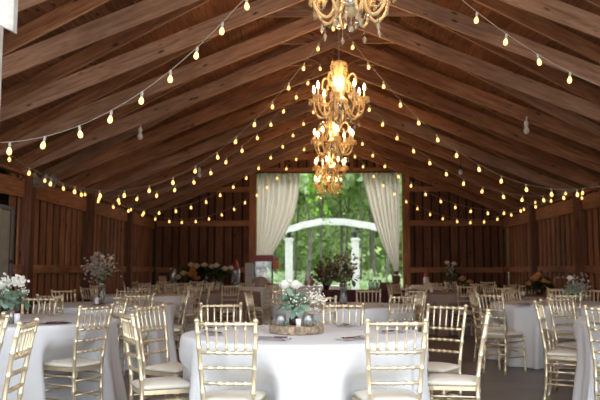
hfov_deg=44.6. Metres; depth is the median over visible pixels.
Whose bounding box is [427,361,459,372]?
cushion
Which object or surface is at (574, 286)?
flower vase
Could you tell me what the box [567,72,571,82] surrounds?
bulb
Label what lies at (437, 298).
tablecloth
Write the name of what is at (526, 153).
roof truss
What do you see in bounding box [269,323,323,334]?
log slice
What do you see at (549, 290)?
banquet chair
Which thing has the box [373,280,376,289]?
glass jar
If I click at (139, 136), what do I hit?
hanging lamp
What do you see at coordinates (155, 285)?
banquet chair
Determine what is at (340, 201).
bare trunk
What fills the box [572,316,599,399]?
tablecloth
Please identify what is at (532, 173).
roof truss
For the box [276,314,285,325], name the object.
votive holder
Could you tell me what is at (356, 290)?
banquet chair
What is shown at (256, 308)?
cushion
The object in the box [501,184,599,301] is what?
wall
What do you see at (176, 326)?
cushion
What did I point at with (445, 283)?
banquet chair
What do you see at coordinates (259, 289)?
tablecloth
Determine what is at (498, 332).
cushion
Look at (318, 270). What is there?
flower vase
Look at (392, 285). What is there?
banquet chair
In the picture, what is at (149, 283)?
banquet chair
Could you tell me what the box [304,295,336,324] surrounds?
banquet chair
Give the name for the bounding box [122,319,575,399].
floor
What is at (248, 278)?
storage box
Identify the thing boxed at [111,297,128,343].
banquet chair
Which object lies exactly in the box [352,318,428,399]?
banquet chair
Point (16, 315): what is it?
votive holder
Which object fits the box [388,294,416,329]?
banquet chair
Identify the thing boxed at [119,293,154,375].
banquet chair
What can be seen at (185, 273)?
flower vase
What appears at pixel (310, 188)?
tree
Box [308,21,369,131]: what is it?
chandelier
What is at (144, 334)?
cushion
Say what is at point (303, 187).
tree
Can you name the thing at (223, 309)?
cushion
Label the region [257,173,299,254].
curtain
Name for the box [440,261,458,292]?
flower vase
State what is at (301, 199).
tree
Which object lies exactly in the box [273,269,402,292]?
undergrowth
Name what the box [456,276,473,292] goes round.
flower vase
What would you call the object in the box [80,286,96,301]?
banquet chair
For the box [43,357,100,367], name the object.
cushion
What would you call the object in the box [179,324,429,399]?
tablecloth
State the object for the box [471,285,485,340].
banquet chair
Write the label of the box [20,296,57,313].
banquet chair
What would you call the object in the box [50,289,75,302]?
banquet chair
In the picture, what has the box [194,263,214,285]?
flower vase
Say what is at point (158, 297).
tablecloth
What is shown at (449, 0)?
covering
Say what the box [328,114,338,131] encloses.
lampshade
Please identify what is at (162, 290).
tablecloth
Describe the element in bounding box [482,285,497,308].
banquet chair
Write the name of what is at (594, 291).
banquet chair
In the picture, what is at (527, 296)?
tablecloth
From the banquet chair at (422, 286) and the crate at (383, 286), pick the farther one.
the crate at (383, 286)
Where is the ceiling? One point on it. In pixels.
(425, 28)
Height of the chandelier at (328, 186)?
1.375 m
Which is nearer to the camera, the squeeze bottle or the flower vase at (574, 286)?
the flower vase at (574, 286)
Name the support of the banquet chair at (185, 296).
on the floor
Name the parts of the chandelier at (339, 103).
arm, arm, arm, arm, chain, arm, arm, arm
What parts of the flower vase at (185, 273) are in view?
flower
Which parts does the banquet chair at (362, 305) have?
leg, leg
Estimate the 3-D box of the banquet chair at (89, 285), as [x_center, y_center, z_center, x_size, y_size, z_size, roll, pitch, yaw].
[-3.589,2.023,13.441,0.457,0.933,0.389,-3,-6,30]
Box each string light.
[0,0,599,154]
[0,19,597,197]
[27,53,598,201]
[84,96,582,214]
[118,121,545,223]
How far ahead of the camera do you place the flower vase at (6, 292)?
6.33 m
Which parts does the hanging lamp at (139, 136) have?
lamp bulb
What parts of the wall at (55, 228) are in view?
plate, post, plate, post, plate, post, plate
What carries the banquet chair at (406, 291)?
on the floor
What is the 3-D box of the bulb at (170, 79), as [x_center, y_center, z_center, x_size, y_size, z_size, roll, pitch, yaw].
[-0.990,-0.942,5.586,0.041,0.102,0.039,0,-5,1]
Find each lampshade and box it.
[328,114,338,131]
[330,63,347,87]
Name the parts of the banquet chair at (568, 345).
leg, backrest, leg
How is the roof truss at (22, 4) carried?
attached to the ceiling
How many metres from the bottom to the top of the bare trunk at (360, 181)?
8.004 m
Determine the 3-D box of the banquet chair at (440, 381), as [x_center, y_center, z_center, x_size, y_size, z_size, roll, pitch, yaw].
[1.080,1.214,4.976,0.457,0.933,0.389,-1,-6,14]
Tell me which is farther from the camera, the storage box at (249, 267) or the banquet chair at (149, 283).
the storage box at (249, 267)
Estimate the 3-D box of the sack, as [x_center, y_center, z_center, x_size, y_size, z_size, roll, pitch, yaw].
[-1.005,2.030,18.248,0.391,0.258,0.272,0,-5,1]
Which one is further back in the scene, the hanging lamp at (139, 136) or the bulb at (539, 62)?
the hanging lamp at (139, 136)
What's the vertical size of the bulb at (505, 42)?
0.102 m
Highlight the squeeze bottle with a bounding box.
[423,273,428,282]
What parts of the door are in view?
panel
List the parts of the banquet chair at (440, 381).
seat frame, leg, leg, backrest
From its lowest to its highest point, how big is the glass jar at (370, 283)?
0.220 m
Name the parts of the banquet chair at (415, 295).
leg, leg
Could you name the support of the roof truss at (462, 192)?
attached to the ceiling
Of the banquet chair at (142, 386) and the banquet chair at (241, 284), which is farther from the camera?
the banquet chair at (241, 284)
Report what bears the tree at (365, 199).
on the ground
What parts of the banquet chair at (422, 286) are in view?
backrest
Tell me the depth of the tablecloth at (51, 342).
6.00 m
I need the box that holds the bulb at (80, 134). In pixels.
[78,125,82,137]
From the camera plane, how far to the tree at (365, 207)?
35.48 m
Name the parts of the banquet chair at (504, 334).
leg, backrest, leg, leg, seat frame, leg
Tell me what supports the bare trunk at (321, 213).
on the ground
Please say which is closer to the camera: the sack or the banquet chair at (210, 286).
the banquet chair at (210, 286)
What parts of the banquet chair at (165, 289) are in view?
backrest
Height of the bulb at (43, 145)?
0.102 m
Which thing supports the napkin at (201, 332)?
on the tablecloth at (322, 366)
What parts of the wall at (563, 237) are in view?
plate, post, plate, post, plate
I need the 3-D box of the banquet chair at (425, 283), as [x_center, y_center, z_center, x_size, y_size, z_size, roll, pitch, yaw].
[2.837,2.183,15.111,0.389,0.933,0.457,1,-6,-8]
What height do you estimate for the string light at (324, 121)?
2.337 m
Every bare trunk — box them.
[305,184,310,279]
[319,190,322,269]
[339,194,342,275]
[360,181,362,280]
[371,213,375,279]
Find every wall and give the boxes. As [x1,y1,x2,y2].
[0,163,156,313]
[152,141,505,288]
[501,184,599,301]
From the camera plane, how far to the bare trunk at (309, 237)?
29.47 m
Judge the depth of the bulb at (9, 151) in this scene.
5.56 m
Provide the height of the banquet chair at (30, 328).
0.933 m
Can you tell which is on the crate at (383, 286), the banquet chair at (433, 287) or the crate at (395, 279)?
the crate at (395, 279)
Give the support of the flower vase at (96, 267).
on the tablecloth at (69, 307)
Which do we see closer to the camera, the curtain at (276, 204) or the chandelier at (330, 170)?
the chandelier at (330, 170)
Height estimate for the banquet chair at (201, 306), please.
0.933 m
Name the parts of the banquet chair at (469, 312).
leg, backrest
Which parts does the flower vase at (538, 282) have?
flower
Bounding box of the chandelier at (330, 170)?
[312,122,348,186]
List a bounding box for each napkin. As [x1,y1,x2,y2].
[42,322,68,323]
[201,332,224,334]
[258,338,291,339]
[336,337,370,340]
[375,331,409,332]
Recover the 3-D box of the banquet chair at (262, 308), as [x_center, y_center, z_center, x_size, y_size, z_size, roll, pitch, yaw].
[-0.787,2.095,14.187,0.457,0.933,0.389,-2,-6,21]
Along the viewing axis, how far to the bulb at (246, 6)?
5.64 m
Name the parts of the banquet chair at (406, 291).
backrest, leg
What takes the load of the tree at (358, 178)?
on the ground
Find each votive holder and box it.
[8,310,14,323]
[14,313,19,323]
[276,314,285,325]
[296,319,300,326]
[302,314,313,326]
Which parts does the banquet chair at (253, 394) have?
leg, backrest, leg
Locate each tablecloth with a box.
[0,314,126,399]
[32,301,177,369]
[91,293,194,338]
[137,288,204,292]
[160,286,244,290]
[173,291,263,328]
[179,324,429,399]
[242,286,283,318]
[272,302,415,330]
[286,285,348,301]
[321,290,440,303]
[403,291,495,336]
[410,286,446,289]
[442,289,515,294]
[482,300,599,368]
[493,294,592,301]
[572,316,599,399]
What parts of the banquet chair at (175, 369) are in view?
leg, backrest, seat frame, leg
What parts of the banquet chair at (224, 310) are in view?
leg, backrest, leg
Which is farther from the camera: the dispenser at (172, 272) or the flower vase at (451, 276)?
the dispenser at (172, 272)
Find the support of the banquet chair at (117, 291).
on the floor
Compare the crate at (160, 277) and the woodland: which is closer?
the crate at (160, 277)
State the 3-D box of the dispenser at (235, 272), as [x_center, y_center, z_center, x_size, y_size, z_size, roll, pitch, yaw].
[-1.676,1.900,19.085,0.260,0.680,0.295,4,-7,-36]
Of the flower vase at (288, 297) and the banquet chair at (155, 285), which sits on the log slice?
the flower vase at (288, 297)
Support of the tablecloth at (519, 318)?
on the round table
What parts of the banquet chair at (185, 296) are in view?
leg, backrest, leg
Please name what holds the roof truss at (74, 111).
attached to the ceiling
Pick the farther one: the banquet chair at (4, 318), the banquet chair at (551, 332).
the banquet chair at (551, 332)
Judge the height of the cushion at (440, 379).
0.046 m
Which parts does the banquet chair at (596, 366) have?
backrest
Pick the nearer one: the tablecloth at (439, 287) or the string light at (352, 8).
the string light at (352, 8)
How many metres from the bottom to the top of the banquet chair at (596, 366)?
0.933 m
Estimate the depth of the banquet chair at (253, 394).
4.12 m
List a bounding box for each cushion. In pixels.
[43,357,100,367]
[120,331,146,336]
[131,376,189,390]
[145,362,182,373]
[174,313,196,315]
[174,324,180,328]
[205,390,266,399]
[215,308,235,310]
[246,307,268,309]
[354,389,416,399]
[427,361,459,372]
[428,373,480,385]
[454,310,471,312]
[475,325,506,329]
[487,330,523,335]
[544,330,573,335]
[547,349,576,357]
[557,342,576,348]
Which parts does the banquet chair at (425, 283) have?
backrest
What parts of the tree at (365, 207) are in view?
crown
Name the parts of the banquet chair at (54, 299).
leg, leg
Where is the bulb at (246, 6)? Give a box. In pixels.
[244,0,248,9]
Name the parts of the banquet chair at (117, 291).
backrest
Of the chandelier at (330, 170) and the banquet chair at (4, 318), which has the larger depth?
the chandelier at (330, 170)
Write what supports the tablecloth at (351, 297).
on the table
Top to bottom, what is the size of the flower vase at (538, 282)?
0.498 m
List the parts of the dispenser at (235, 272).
lid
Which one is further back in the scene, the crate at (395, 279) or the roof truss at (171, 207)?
the roof truss at (171, 207)
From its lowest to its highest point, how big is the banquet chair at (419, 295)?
0.933 m
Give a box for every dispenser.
[169,268,176,285]
[230,260,239,285]
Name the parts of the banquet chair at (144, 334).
leg, backrest, leg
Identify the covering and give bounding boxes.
[132,0,506,125]
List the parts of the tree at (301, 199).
crown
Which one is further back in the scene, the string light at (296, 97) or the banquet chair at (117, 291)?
the string light at (296, 97)
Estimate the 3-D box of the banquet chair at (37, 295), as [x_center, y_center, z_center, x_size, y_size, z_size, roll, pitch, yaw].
[-2.770,1.546,8.441,0.389,0.933,0.457,-2,-6,19]
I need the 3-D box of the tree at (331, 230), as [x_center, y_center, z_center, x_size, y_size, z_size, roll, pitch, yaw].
[2.147,-1.331,41.351,7.375,13.159,6.788,-5,-7,40]
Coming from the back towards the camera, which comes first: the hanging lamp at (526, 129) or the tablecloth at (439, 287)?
the tablecloth at (439, 287)
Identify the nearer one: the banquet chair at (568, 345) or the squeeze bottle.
the banquet chair at (568, 345)
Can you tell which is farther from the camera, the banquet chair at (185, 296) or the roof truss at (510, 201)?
the roof truss at (510, 201)
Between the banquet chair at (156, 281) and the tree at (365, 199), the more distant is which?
the tree at (365, 199)
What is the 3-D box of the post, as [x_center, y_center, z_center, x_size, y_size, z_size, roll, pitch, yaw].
[-1.438,-0.300,3.057,0.538,3.600,0.200,0,-5,1]
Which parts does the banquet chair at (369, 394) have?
leg, backrest, leg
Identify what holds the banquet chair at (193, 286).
on the floor
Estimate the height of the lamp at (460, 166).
0.271 m
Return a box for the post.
[0,0,17,102]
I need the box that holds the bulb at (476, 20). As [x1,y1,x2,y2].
[474,12,478,23]
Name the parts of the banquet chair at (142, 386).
leg, backrest, leg, seat frame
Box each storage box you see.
[245,263,253,274]
[245,275,253,286]
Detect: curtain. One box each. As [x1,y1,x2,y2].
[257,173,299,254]
[362,172,399,275]
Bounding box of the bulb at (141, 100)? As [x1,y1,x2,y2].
[139,91,143,104]
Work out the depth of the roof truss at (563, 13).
7.40 m
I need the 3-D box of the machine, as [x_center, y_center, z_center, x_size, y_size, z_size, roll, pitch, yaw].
[-0.854,1.785,18.439,0.650,0.785,0.420,0,-5,1]
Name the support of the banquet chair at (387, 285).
on the floor
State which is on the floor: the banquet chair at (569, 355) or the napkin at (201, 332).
the banquet chair at (569, 355)
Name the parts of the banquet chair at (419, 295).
backrest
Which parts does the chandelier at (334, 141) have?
arm, arm, arm, arm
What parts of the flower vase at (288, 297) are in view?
flower, flower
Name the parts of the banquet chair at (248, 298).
leg, leg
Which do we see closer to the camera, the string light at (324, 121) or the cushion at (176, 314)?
the cushion at (176, 314)
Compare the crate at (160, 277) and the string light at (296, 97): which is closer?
the string light at (296, 97)
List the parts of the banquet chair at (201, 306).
leg, leg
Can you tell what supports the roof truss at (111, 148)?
attached to the ceiling
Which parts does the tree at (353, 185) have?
crown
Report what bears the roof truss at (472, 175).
attached to the ceiling
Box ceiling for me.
[0,0,599,204]
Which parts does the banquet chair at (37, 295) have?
leg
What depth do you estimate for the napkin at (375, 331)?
5.04 m
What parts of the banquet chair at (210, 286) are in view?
leg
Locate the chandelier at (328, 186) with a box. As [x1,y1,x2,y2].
[312,168,343,199]
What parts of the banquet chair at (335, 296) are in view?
leg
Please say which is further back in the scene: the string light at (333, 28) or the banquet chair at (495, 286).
the banquet chair at (495, 286)
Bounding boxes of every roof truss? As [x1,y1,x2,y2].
[0,0,599,121]
[0,0,599,155]
[1,0,599,79]
[6,0,599,174]
[18,0,46,11]
[38,24,599,181]
[63,48,599,190]
[85,84,581,196]
[101,99,562,202]
[117,112,545,207]
[131,123,529,211]
[145,132,515,214]
[153,141,502,217]
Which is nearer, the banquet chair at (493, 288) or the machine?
the banquet chair at (493, 288)
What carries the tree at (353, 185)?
on the ground
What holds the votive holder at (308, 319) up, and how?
on the log slice
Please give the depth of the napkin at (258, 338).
4.58 m
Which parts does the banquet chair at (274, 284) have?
leg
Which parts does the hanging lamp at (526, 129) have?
lamp bulb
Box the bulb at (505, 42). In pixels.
[503,34,507,44]
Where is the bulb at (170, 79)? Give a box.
[168,70,172,82]
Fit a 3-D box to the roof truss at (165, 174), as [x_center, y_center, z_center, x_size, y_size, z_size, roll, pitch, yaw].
[0.673,-1.262,15.800,10.180,2.827,0.180,0,-5,1]
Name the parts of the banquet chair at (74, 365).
seat frame, leg, leg, backrest, leg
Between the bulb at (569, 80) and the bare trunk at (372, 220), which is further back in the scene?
the bare trunk at (372, 220)
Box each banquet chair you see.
[0,311,9,351]
[1,317,39,399]
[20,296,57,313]
[36,294,63,313]
[43,303,113,399]
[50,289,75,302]
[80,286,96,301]
[89,285,104,295]
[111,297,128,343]
[116,289,139,300]
[118,310,189,399]
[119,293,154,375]
[127,287,149,300]
[134,303,182,399]
[137,282,150,291]
[138,284,156,292]
[156,281,170,287]
[163,283,175,292]
[174,282,189,291]
[174,286,202,332]
[174,290,189,359]
[176,284,204,328]
[184,284,198,307]
[193,285,211,327]
[194,318,268,399]
[197,283,212,290]
[199,302,242,328]
[215,281,219,290]
[215,284,239,321]
[240,283,254,290]
[244,291,255,321]
[245,284,272,324]
[261,283,278,324]
[271,289,293,305]
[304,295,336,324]
[321,302,364,325]
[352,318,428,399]
[355,289,380,302]
[386,284,391,302]
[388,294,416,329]
[390,283,402,302]
[404,289,427,332]
[405,285,434,335]
[415,291,425,331]
[425,283,442,290]
[426,303,467,399]
[428,309,491,399]
[429,282,438,289]
[444,281,456,288]
[451,285,476,337]
[467,290,506,361]
[470,283,486,291]
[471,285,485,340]
[476,293,526,375]
[480,281,495,288]
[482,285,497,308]
[492,287,512,301]
[500,288,521,300]
[518,285,534,293]
[533,299,576,399]
[543,293,581,373]
[546,287,570,298]
[546,296,576,390]
[547,288,571,298]
[579,290,599,300]
[583,304,599,399]
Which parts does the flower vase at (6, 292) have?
flower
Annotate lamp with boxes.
[137,125,142,139]
[458,162,461,174]
[523,116,528,133]
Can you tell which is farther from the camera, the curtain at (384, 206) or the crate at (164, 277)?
the curtain at (384, 206)
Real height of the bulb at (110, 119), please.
0.102 m
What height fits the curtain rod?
0.036 m
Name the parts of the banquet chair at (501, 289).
backrest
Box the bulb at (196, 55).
[194,46,198,58]
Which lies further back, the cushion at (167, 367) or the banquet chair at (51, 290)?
the banquet chair at (51, 290)
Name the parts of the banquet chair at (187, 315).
leg, backrest, leg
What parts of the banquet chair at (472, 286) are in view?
leg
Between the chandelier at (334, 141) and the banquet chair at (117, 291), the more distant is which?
the chandelier at (334, 141)
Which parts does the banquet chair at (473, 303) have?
leg, backrest, leg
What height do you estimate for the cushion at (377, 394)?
0.046 m
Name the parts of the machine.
glass pane, frame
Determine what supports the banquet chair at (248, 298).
on the floor
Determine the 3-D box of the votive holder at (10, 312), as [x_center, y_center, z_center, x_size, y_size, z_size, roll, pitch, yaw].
[-2.344,0.947,5.943,0.048,0.110,0.047,0,-5,1]
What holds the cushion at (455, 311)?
on the banquet chair at (469, 312)
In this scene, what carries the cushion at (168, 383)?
on the banquet chair at (142, 386)
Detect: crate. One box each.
[158,276,162,285]
[162,276,166,285]
[380,282,399,289]
[392,276,399,282]
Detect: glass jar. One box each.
[368,280,372,289]
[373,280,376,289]
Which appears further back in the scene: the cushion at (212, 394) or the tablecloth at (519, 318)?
the tablecloth at (519, 318)
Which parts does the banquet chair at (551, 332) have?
leg, seat frame, backrest, leg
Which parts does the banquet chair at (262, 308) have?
leg, backrest, leg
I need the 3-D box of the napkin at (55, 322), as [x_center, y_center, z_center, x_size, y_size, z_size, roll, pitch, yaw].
[-1.975,0.997,5.929,0.210,0.006,0.130,4,-7,-37]
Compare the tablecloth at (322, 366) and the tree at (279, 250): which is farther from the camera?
the tree at (279, 250)
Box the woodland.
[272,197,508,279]
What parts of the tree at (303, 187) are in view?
crown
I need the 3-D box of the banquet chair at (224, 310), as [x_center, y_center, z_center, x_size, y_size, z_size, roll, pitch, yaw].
[-1.362,2.052,13.740,0.389,0.933,0.457,2,-6,-22]
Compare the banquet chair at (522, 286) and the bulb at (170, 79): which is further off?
the banquet chair at (522, 286)
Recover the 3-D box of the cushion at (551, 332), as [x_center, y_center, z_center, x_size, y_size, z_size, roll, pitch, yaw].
[3.117,1.573,8.696,0.369,0.046,0.355,-1,-6,7]
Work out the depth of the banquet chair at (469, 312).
12.98 m
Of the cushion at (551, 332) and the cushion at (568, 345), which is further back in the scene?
the cushion at (551, 332)
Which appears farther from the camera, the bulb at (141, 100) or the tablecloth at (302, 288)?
the tablecloth at (302, 288)
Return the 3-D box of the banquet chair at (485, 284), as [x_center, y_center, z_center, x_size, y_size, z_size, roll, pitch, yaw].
[3.545,2.160,14.868,0.389,0.933,0.457,-4,-7,39]
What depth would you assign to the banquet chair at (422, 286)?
13.29 m
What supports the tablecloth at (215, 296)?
on the round table
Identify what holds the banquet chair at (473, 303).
on the floor
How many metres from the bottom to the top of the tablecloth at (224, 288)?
0.770 m
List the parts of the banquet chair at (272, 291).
leg, backrest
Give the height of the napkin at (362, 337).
0.006 m
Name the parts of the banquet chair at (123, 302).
backrest, leg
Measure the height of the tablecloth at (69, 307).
0.753 m
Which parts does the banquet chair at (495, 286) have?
backrest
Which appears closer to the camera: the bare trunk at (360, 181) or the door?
the door
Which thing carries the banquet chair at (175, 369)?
on the floor
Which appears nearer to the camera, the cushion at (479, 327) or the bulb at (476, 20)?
the bulb at (476, 20)
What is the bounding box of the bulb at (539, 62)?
[536,54,541,65]
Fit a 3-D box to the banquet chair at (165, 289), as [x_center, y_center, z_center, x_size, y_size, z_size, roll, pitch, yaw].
[-2.538,2.179,15.072,0.457,0.933,0.389,-3,-6,28]
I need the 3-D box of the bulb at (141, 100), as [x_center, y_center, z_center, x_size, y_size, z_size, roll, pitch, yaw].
[-1.209,-0.777,5.579,0.041,0.102,0.039,0,-5,1]
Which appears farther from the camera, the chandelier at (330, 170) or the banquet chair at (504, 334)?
the chandelier at (330, 170)
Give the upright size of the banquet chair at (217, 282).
0.933 m
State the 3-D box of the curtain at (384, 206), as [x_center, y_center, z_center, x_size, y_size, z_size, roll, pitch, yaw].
[2.211,1.137,19.726,1.071,3.770,0.266,0,-5,1]
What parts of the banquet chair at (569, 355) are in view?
leg, backrest, leg, seat frame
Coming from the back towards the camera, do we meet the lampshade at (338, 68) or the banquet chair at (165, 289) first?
the banquet chair at (165, 289)
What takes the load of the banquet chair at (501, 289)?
on the floor
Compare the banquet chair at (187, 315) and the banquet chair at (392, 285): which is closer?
the banquet chair at (187, 315)
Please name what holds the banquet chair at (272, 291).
on the floor
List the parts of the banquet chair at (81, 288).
backrest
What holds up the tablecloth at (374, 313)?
on the round table
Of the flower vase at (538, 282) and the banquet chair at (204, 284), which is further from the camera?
the banquet chair at (204, 284)
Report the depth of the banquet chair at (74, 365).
5.80 m
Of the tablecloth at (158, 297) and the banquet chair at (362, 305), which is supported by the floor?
the banquet chair at (362, 305)
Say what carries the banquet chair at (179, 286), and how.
on the floor
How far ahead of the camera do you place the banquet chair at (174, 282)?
16.09 m
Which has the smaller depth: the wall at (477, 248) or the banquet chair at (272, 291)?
the banquet chair at (272, 291)
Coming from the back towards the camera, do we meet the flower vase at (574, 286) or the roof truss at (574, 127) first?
the roof truss at (574, 127)
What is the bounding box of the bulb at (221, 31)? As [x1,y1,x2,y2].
[219,22,223,34]
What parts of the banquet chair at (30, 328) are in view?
leg, backrest, leg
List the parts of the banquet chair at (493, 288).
backrest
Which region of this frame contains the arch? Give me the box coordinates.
[284,218,376,289]
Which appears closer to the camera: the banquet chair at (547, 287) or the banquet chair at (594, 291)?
the banquet chair at (594, 291)
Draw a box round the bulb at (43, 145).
[40,136,45,148]
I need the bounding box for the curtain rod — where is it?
[255,171,399,172]
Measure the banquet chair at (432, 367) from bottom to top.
0.933 m
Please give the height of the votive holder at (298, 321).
0.050 m
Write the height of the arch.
3.066 m
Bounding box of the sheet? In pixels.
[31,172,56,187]
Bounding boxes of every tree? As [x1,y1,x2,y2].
[273,200,330,272]
[294,182,344,279]
[299,174,355,284]
[300,196,375,261]
[308,174,367,278]
[342,187,371,274]
[353,173,401,281]
[355,181,401,230]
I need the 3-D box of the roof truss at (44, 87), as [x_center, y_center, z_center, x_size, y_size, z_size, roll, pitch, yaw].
[0.505,-1.946,8.635,10.180,2.827,0.180,0,-5,1]
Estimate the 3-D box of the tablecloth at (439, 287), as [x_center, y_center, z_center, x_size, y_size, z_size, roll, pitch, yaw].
[3.224,2.574,18.469,0.974,0.770,0.720,0,-5,1]
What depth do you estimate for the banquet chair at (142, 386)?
4.71 m
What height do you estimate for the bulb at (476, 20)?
0.102 m
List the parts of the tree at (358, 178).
crown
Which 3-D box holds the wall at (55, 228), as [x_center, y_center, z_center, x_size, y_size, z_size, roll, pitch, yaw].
[-4.231,0.939,11.563,0.328,2.730,17.004,0,-5,1]
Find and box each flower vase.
[0,272,30,313]
[80,251,121,303]
[173,262,205,284]
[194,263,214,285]
[211,263,233,285]
[273,280,327,324]
[308,257,336,289]
[320,248,367,304]
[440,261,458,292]
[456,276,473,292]
[523,266,556,294]
[557,272,592,302]
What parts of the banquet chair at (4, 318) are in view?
leg, backrest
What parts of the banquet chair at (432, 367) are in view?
leg, seat frame, backrest, leg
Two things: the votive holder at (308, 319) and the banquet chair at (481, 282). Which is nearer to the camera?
the votive holder at (308, 319)
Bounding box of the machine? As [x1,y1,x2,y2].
[253,255,278,286]
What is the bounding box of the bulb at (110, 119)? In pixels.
[107,110,112,123]
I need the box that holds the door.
[0,204,14,314]
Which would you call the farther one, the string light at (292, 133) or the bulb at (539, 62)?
the string light at (292, 133)
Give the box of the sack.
[252,276,267,286]
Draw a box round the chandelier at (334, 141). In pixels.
[310,111,356,163]
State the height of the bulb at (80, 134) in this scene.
0.102 m
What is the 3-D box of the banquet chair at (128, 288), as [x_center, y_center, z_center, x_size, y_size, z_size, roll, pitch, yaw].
[-2.596,1.867,11.806,0.389,0.933,0.457,1,-6,-8]
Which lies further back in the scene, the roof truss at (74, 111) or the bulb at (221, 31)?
the roof truss at (74, 111)
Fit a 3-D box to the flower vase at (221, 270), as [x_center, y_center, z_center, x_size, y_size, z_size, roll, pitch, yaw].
[-2.046,1.942,19.091,0.694,0.596,0.668,0,-5,1]
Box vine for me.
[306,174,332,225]
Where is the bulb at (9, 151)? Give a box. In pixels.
[6,142,11,154]
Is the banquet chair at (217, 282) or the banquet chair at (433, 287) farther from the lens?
the banquet chair at (217, 282)
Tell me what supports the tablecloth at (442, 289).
on the round table
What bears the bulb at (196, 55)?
attached to the string light at (352, 8)
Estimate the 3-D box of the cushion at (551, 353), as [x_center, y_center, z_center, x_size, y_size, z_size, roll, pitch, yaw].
[2.406,1.373,6.599,0.355,0.046,0.369,-3,-6,26]

